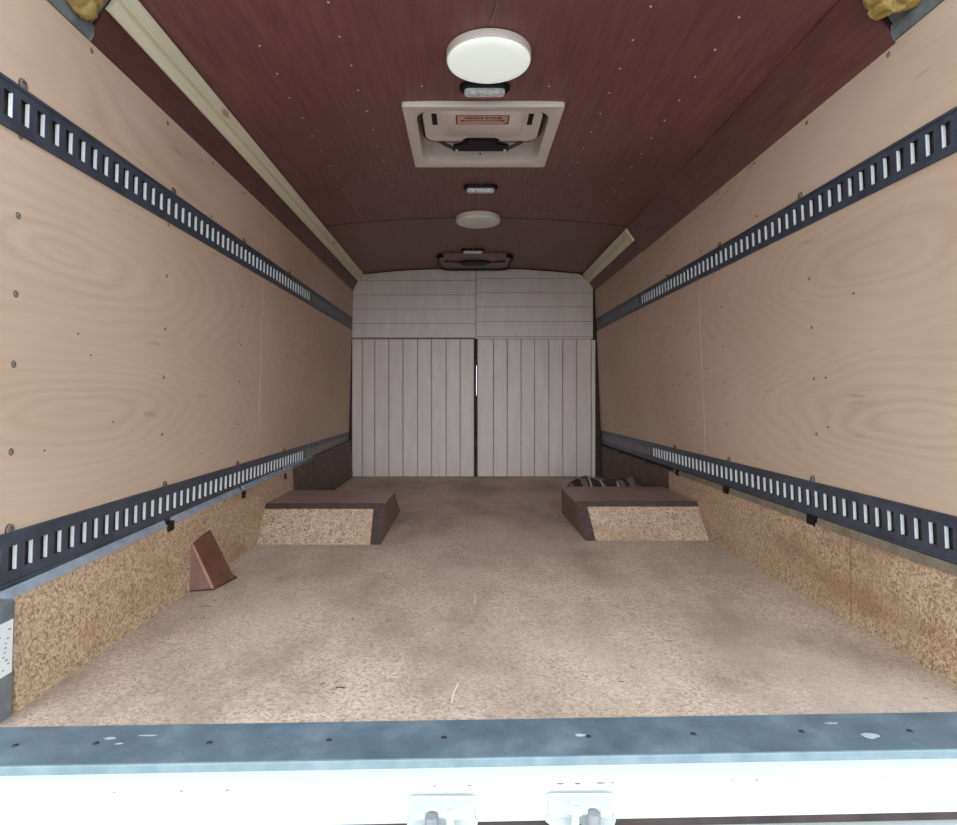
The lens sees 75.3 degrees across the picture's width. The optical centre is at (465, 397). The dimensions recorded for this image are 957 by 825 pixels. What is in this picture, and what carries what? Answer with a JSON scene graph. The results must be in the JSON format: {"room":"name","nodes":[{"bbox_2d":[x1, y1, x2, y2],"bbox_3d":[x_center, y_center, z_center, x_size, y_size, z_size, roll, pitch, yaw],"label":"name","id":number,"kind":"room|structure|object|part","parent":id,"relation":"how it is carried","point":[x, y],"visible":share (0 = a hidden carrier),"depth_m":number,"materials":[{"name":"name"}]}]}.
{"room":"cargo space","nodes":[
{"label":"cargo space","id":0,"kind":"room"},
{"bbox_2d":[0,0,352,711],"bbox_3d":[-0.905,-0.170,2.995,0.100,1.620,3.730,0,0,0],"label":"wall","id":1,"kind":"structure","parent":0,"point":[137,355],"depth_m":1.59,"materials":[{"name":"brown wood"}]},
{"bbox_2d":[0,619,12,678],"bbox_3d":[-0.853,0.465,1.113,0.004,0.100,0.106,0,0,0],"label":"sticker","id":2,"kind":"object","parent":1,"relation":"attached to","point":[6,629],"visible":1,"depth_m":1.15,"materials":[{"name":"grey paper"}]},
{"bbox_2d":[0,599,14,722],"bbox_3d":[-0.900,0.487,1.149,0.096,0.225,0.047,0,0,0],"label":"trim","id":3,"kind":"structure","parent":1,"relation":"attached to","point":[7,606],"depth_m":1.16,"materials":[{"name":"grey metal"}]},
{"bbox_2d":[47,0,107,40],"bbox_3d":[-0.819,-0.901,1.279,0.118,0.178,0.258,0,0,0],"label":"trim","id":4,"kind":"structure","parent":1,"relation":"attached to","point":[85,27],"depth_m":1.35,"materials":[{"name":"grey metal"}]},
{"bbox_2d":[65,0,104,20],"bbox_3d":[-0.822,-0.885,1.331,0.091,0.110,0.139,0,0,0],"label":"foam","id":5,"kind":"object","parent":1,"relation":"attached to","point":[87,10],"visible":0.98,"depth_m":1.35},
{"bbox_3d":[-0.881,-0.132,1.886,0.033,0.787,1.512,0,0,0],"label":"plywood panel","id":6,"kind":"part","parent":1,"relation":"part of","materials":[{"name":"brown wood"}]},
{"bbox_3d":[-0.864,-0.703,1.886,0.016,0.218,1.512,0,0,0],"label":"plywood panel","id":7,"kind":"part","parent":1,"relation":"part of","materials":[{"name":"beige wood"}]},
{"bbox_3d":[-0.878,0.475,2.152,0.040,0.251,1.935,0,0,0],"label":"chipboard panel","id":8,"kind":"part","parent":1,"relation":"part of","materials":[{"name":"beige wood"}]},
{"bbox_2d":[0,445,304,589],"bbox_3d":[-0.883,0.319,2.265,0.026,0.148,2.261,0,0,0],"label":"track","id":9,"kind":"object","parent":1,"relation":"attached to","point":[238,474],"visible":0.99,"depth_m":1.57,"materials":[{"name":"metal"}]},
{"bbox_2d":[0,72,312,305],"bbox_3d":[-0.863,-0.565,2.300,0.012,0.112,2.331,0,0,0],"label":"track","id":10,"kind":"object","parent":1,"relation":"attached to","point":[250,260],"visible":1,"depth_m":1.55,"materials":[{"name":"metal"}]},
{"bbox_3d":[-0.881,-0.132,3.679,0.033,0.787,2.062,0,0,0],"label":"plywood panel","id":11,"kind":"part","parent":1,"relation":"part of","materials":[{"name":"brown wood"}]},
{"bbox_3d":[-0.864,-0.703,3.679,0.016,0.218,2.062,0,0,0],"label":"plywood panel","id":12,"kind":"part","parent":1,"relation":"part of","materials":[{"name":"beige wood"}]},
{"bbox_3d":[-0.878,0.460,3.911,0.040,0.281,1.578,0,0,0],"label":"dark board panel","id":13,"kind":"part","parent":1,"relation":"part of","materials":[{"name":"brown wood"}]},
{"bbox_2d":[304,432,348,465],"bbox_3d":[-0.883,0.324,4.047,0.026,0.134,1.286,0,0,0],"label":"track","id":14,"kind":"object","parent":1,"relation":"attached to","point":[311,449],"visible":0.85,"depth_m":3.87,"materials":[{"name":"metal"}]},
{"bbox_2d":[312,290,352,329],"bbox_3d":[-0.863,-0.561,4.082,0.012,0.094,1.216,0,0,0],"label":"track","id":15,"kind":"object","parent":1,"relation":"attached to","point":[320,303],"visible":1,"depth_m":3.95,"materials":[{"name":"metal"}]},
{"bbox_2d":[349,268,601,475],"bbox_3d":[0.070,-0.225,4.726,2.000,1.650,0.057,0,0,0],"label":"wall","id":16,"kind":"structure","parent":0,"point":[433,303],"depth_m":4.70,"materials":[{"name":"paint"}]},
{"bbox_2d":[352,339,473,476],"bbox_3d":[-0.403,0.075,4.716,0.927,1.046,0.024,0,0,0],"label":"door","id":17,"kind":"structure","parent":16,"relation":"in","point":[413,399],"depth_m":4.70,"materials":[{"name":"paint"}]},
{"bbox_3d":[-0.397,-0.717,4.721,0.938,0.530,0.015,0,0,0],"label":"panel","id":18,"kind":"part","parent":16,"relation":"part of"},
{"bbox_2d":[477,339,590,476],"bbox_3d":[0.518,0.075,4.716,0.863,1.046,0.024,0,0,0],"label":"door","id":19,"kind":"structure","parent":16,"relation":"in","point":[534,395],"depth_m":4.70,"materials":[{"name":"paint"}]},
{"bbox_3d":[0.520,-0.717,4.721,0.884,0.530,0.015,0,0,0],"label":"panel","id":20,"kind":"part","parent":16,"relation":"part of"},
{"bbox_2d":[591,340,594,476],"bbox_3d":[0.966,0.079,4.710,0.028,1.038,0.020,0,0,0],"label":"trim","id":21,"kind":"structure","parent":16,"relation":"attached to","point":[592,341],"depth_m":4.70,"materials":[{"name":"paint"}]},
{"bbox_2d":[0,476,956,726],"bbox_3d":[0.072,0.620,2.975,1.945,0.040,3.770,0,0,0],"label":"floor","id":22,"kind":"structure","parent":0,"point":[480,599],"depth_m":1.55,"materials":[{"name":"beige wood"}]},
{"bbox_2d":[189,530,237,591],"bbox_3d":[-0.815,0.522,2.004,0.105,0.156,0.172,0,0,0],"label":"wedge","id":23,"kind":"object","parent":22,"relation":"on","point":[209,569],"visible":1,"depth_m":1.98,"materials":[{"name":"brown paint"}]},
{"bbox_2d":[256,490,399,544],"bbox_3d":[-0.608,0.528,2.909,0.518,0.142,0.754,0,0,0],"label":"box","id":24,"kind":"object","parent":22,"relation":"on","point":[295,517],"visible":1,"depth_m":2.64,"materials":[{"name":"wood"}]},
{"bbox_3d":[-0.629,0.538,2.603,0.475,0.123,0.137,0,0,0],"label":"panel","id":25,"kind":"part","parent":24,"relation":"part of","materials":[{"name":"beige wood"}]},
{"bbox_3d":[-0.609,0.460,2.884,0.516,0.005,0.391,0,0,0],"label":"panel","id":26,"kind":"part","parent":24,"relation":"part of","materials":[{"name":"brown wood"}]},
{"bbox_2d":[0,758,956,824],"bbox_3d":[0.060,0.650,1.019,2.164,0.080,0.085,0,0,-2],"label":"bumper cover","id":27,"kind":"object","parent":22,"relation":"attached to","point":[723,793],"visible":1,"depth_m":0.99,"materials":[{"name":"white metal"}]},
{"bbox_2d":[407,795,477,824],"bbox_3d":[-0.037,0.648,0.950,0.110,0.054,0.043,0,0,0],"label":"bracket","id":28,"kind":"object","parent":27,"relation":"attached to","point":[424,809],"depth_m":0.96,"materials":[{"name":"white metal"}]},
{"bbox_3d":[-0.037,0.661,0.950,0.110,0.007,0.041,0,0,0],"label":"plate","id":29,"kind":"part","parent":28,"relation":"part of","materials":[{"name":"white metal"}]},
{"bbox_2d":[545,793,615,824],"bbox_3d":[0.180,0.648,0.956,0.110,0.054,0.043,0,0,0],"label":"bracket","id":30,"kind":"object","parent":27,"relation":"attached to","point":[564,808],"depth_m":0.96,"materials":[{"name":"white metal"}]},
{"bbox_3d":[0.180,0.627,0.956,0.108,0.007,0.043,0,0,0],"label":"plate","id":31,"kind":"part","parent":30,"relation":"part of","materials":[{"name":"white metal"}]},
{"bbox_3d":[0.180,0.661,0.957,0.110,0.007,0.041,0,0,0],"label":"plate","id":32,"kind":"part","parent":30,"relation":"part of","materials":[{"name":"white metal"}]},
{"bbox_3d":[0.180,0.645,0.976,0.100,0.046,0.004,0,0,0],"label":"plate","id":33,"kind":"part","parent":30,"relation":"part of","materials":[{"name":"white metal"}]},
{"bbox_2d":[0,712,956,775],"bbox_3d":[0.072,0.603,1.090,1.960,0.014,0.128,0,0,-2],"label":"plate","id":34,"kind":"object","parent":22,"relation":"on","point":[171,748],"visible":1,"depth_m":1.07,"materials":[{"name":"blue metal"}]},
{"bbox_3d":[0.072,0.603,1.029,1.956,0.014,0.005,0,0,-2],"label":"edge trim","id":35,"kind":"part","parent":34,"relation":"part of","materials":[{"name":"blue metal"}]},
{"bbox_2d":[567,475,641,486],"bbox_3d":[0.804,0.521,3.540,0.441,0.160,0.289,0,0,0],"label":"heap","id":36,"kind":"object","parent":22,"relation":"on","point":[584,481],"visible":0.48,"depth_m":3.49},
{"bbox_2d":[560,487,708,540],"bbox_3d":[0.754,0.528,2.924,0.536,0.142,0.644,0,0,0],"label":"wheel well","id":37,"kind":"object","parent":22,"relation":"on","point":[597,513],"visible":1,"depth_m":2.70,"materials":[{"name":"wood"}]},
{"bbox_3d":[0.753,0.460,2.969,0.534,0.005,0.451,0,0,0],"label":"panel","id":38,"kind":"part","parent":37,"relation":"part of","materials":[{"name":"brown wood"}]},
{"bbox_3d":[0.777,0.538,2.666,0.488,0.123,0.124,0,0,0],"label":"panel","id":39,"kind":"part","parent":37,"relation":"part of","materials":[{"name":"beige wood"}]},
{"bbox_2d":[90,0,894,290],"bbox_3d":[0.075,-0.956,3.002,2.040,0.319,3.715,0,0,0],"label":"ceiling","id":40,"kind":"structure","parent":0,"point":[667,102],"depth_m":1.96,"materials":[{"name":"red wood"}]},
{"bbox_3d":[-0.829,-0.879,3.060,0.077,0.146,3.300,0,0,0],"label":"corner panel","id":41,"kind":"part","parent":40,"relation":"part of","materials":[{"name":"wood"}]},
{"bbox_2d":[105,0,363,281],"bbox_3d":[-0.796,-0.911,3.053,0.049,0.063,3.285,0,0,0],"label":"trim","id":42,"kind":"structure","parent":40,"relation":"attached to","point":[131,15],"depth_m":1.92,"materials":[{"name":"beige wood"}]},
{"bbox_2d":[461,248,484,253],"bbox_3d":[0.047,-0.976,4.140,0.160,0.030,0.062,0,0,0],"label":"recessed light","id":43,"kind":"object","parent":40,"relation":"in","point":[465,250],"visible":1,"depth_m":4.12,"materials":[{"name":"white plastic"}]},
{"bbox_2d":[437,253,512,270],"bbox_3d":[0.062,-0.972,4.449,0.534,0.030,0.467,0,0,0],"label":"ceiling vent","id":44,"kind":"object","parent":40,"relation":"in","point":[446,261],"visible":0.99,"depth_m":4.38,"materials":[{"name":"black plastic"}]},
{"bbox_3d":[0.062,-0.963,4.425,0.227,0.013,0.136,0,0,0],"label":"handle","id":45,"kind":"part","parent":44,"relation":"part of","materials":[{"name":"black plastic"}]},
{"bbox_3d":[0.052,-0.971,4.064,1.675,0.055,1.303,0,0,0],"label":"panel","id":46,"kind":"part","parent":40,"relation":"part of","materials":[{"name":"red wood"}]},
{"bbox_2d":[456,211,499,228],"bbox_3d":[0.066,-0.973,3.395,0.242,0.038,0.242,0,0,0],"label":"recessed light","id":47,"kind":"object","parent":40,"relation":"in","point":[469,219],"visible":1,"depth_m":3.34,"materials":[{"name":"white plastic"}]},
{"bbox_2d":[463,184,497,192],"bbox_3d":[0.068,-0.976,2.905,0.160,0.030,0.062,0,0,0],"label":"recessed light","id":48,"kind":"object","parent":40,"relation":"in","point":[470,188],"visible":1,"depth_m":2.89,"materials":[{"name":"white plastic"}]},
{"bbox_2d":[402,101,564,166],"bbox_3d":[0.058,-1.017,2.341,0.548,0.098,0.551,0,0,0],"label":"ceiling vent","id":49,"kind":"object","parent":40,"relation":"in","point":[440,133],"visible":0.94,"depth_m":2.28,"materials":[{"name":"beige plastic"}]},
{"bbox_3d":[-0.072,-0.985,2.415,0.075,0.028,0.015,0,0,-34],"label":"hinge arm","id":50,"kind":"part","parent":49,"relation":"part of"},
{"bbox_3d":[0.058,-0.978,2.394,0.216,0.012,0.097,0,0,0],"label":"handle","id":51,"kind":"part","parent":49,"relation":"part of","materials":[{"name":"black plastic"}]},
{"bbox_3d":[0.058,-0.982,2.228,0.290,0.004,0.201,0,0,0],"label":"raised panel","id":52,"kind":"part","parent":49,"relation":"part of","materials":[{"name":"white plastic"}]},
{"bbox_2d":[460,117,504,121],"bbox_3d":[0.058,-0.979,2.179,0.164,0.001,0.035,0,0,0],"label":"print","id":53,"kind":"object","parent":49,"relation":"on","point":[462,119],"depth_m":2.18},
{"bbox_3d":[0.058,-0.987,2.246,0.418,0.005,0.256,0,0,0],"label":"lid","id":54,"kind":"part","parent":49,"relation":"part of","materials":[{"name":"white plastic"}]},
{"bbox_3d":[0.188,-0.985,2.415,0.075,0.028,0.015,0,0,34],"label":"hinge arm","id":55,"kind":"part","parent":49,"relation":"part of"},
{"bbox_2d":[459,81,509,96],"bbox_3d":[0.059,-0.976,1.972,0.160,0.030,0.062,0,0,0],"label":"recessed light","id":56,"kind":"object","parent":40,"relation":"in","point":[469,89],"visible":0.99,"depth_m":1.96,"materials":[{"name":"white plastic"}]},
{"bbox_2d":[473,0,499,248],"bbox_3d":[0.060,-0.989,2.794,0.029,0.006,2.622,0,0,-1],"label":"cable","id":57,"kind":"object","parent":40,"relation":"attached to","point":[497,3],"visible":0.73,"depth_m":2.67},
{"bbox_2d":[446,28,530,83],"bbox_3d":[0.065,-0.973,1.778,0.242,0.038,0.242,0,0,0],"label":"recessed light","id":58,"kind":"object","parent":40,"relation":"in","point":[483,55],"visible":1,"depth_m":1.73,"materials":[{"name":"white plastic"}]},
{"bbox_3d":[0.052,-0.971,2.409,1.675,0.055,1.998,0,0,0],"label":"panel","id":59,"kind":"part","parent":40,"relation":"part of","materials":[{"name":"red wood"}]},
{"bbox_2d":[583,228,633,282],"bbox_3d":[0.908,-0.904,4.060,0.053,0.070,1.260,0,0,0],"label":"trim","id":60,"kind":"structure","parent":40,"relation":"attached to","point":[625,238],"depth_m":3.90,"materials":[{"name":"beige wood"}]},
{"bbox_3d":[0.939,-0.876,4.069,0.101,0.145,1.283,0,0,0],"label":"corner panel","id":61,"kind":"part","parent":40,"relation":"part of","materials":[{"name":"wood"}]},
{"bbox_3d":[0.938,-0.870,2.417,0.103,0.148,2.015,0,0,0],"label":"corner panel","id":62,"kind":"part","parent":40,"relation":"part of","materials":[{"name":"red wood"}]},
{"bbox_2d":[863,0,921,20],"bbox_3d":[0.924,-0.899,1.317,0.110,0.126,0.178,0,0,0],"label":"foam","id":63,"kind":"object","parent":40,"relation":"attached to","point":[877,9],"visible":1,"depth_m":1.36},
{"bbox_2d":[595,0,956,685],"bbox_3d":[1.035,-0.170,2.995,0.120,1.620,3.730,0,0,0],"label":"wall","id":64,"kind":"structure","parent":0,"point":[827,351],"depth_m":1.71,"materials":[{"name":"brown wood"}]},
{"bbox_2d":[596,293,639,329],"bbox_3d":[0.987,-0.553,4.107,0.014,0.093,1.166,0,0,0],"label":"track","id":65,"kind":"object","parent":64,"relation":"attached to","point":[627,307],"visible":1,"depth_m":3.98,"materials":[{"name":"metal"}]},
{"bbox_2d":[601,430,650,463],"bbox_3d":[1.023,0.308,4.067,0.016,0.129,1.246,0,0,0],"label":"track","id":66,"kind":"object","parent":64,"relation":"attached to","point":[638,447],"visible":1,"depth_m":3.92,"materials":[{"name":"metal"}]},
{"bbox_3d":[1.029,0.481,3.911,0.018,0.238,1.578,0,0,0],"label":"dark board panel","id":67,"kind":"part","parent":64,"relation":"part of","materials":[{"name":"brown wood"}]},
{"bbox_3d":[0.986,-0.698,3.679,0.019,0.229,2.062,0,0,0],"label":"plywood panel","id":68,"kind":"part","parent":64,"relation":"part of","materials":[{"name":"beige wood"}]},
{"bbox_3d":[1.011,-0.127,3.679,0.043,0.763,2.062,0,0,0],"label":"plywood panel","id":69,"kind":"part","parent":64,"relation":"part of","materials":[{"name":"beige wood"}]},
{"bbox_2d":[639,106,956,308],"bbox_3d":[0.987,-0.551,2.325,0.014,0.111,2.381,0,0,0],"label":"track","id":70,"kind":"object","parent":64,"relation":"attached to","point":[673,283],"visible":1,"depth_m":1.69,"materials":[{"name":"metal"}]},
{"bbox_2d":[650,442,956,563],"bbox_3d":[1.023,0.301,2.285,0.015,0.146,2.301,0,0,0],"label":"track","id":71,"kind":"object","parent":64,"relation":"attached to","point":[663,454],"visible":1,"depth_m":1.74,"materials":[{"name":"metal"}]},
{"bbox_3d":[1.029,0.483,2.152,0.018,0.234,1.935,0,0,0],"label":"chipboard panel","id":72,"kind":"part","parent":64,"relation":"part of","materials":[{"name":"beige wood"}]},
{"bbox_3d":[0.986,-0.698,1.886,0.019,0.229,1.512,0,0,0],"label":"plywood panel","id":73,"kind":"part","parent":64,"relation":"part of","materials":[{"name":"beige wood"}]},
{"bbox_3d":[1.011,-0.127,1.886,0.043,0.763,1.512,0,0,0],"label":"plywood panel","id":74,"kind":"part","parent":64,"relation":"part of","materials":[{"name":"beige wood"}]},
{"bbox_2d":[888,0,943,40],"bbox_3d":[0.939,-0.901,1.279,0.118,0.178,0.258,0,0,0],"label":"trim","id":75,"kind":"structure","parent":64,"relation":"attached to","point":[902,21],"depth_m":1.36,"materials":[{"name":"grey metal"}]},
{"bbox_2d":[726,820,956,824],"bbox_3d":[0.060,0.745,1.007,2.164,0.110,0.110,0,0,-2],"label":"trim","id":76,"kind":"structure","parent":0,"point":[912,822],"depth_m":1.01,"materials":[{"name":"white metal"}]}
]}

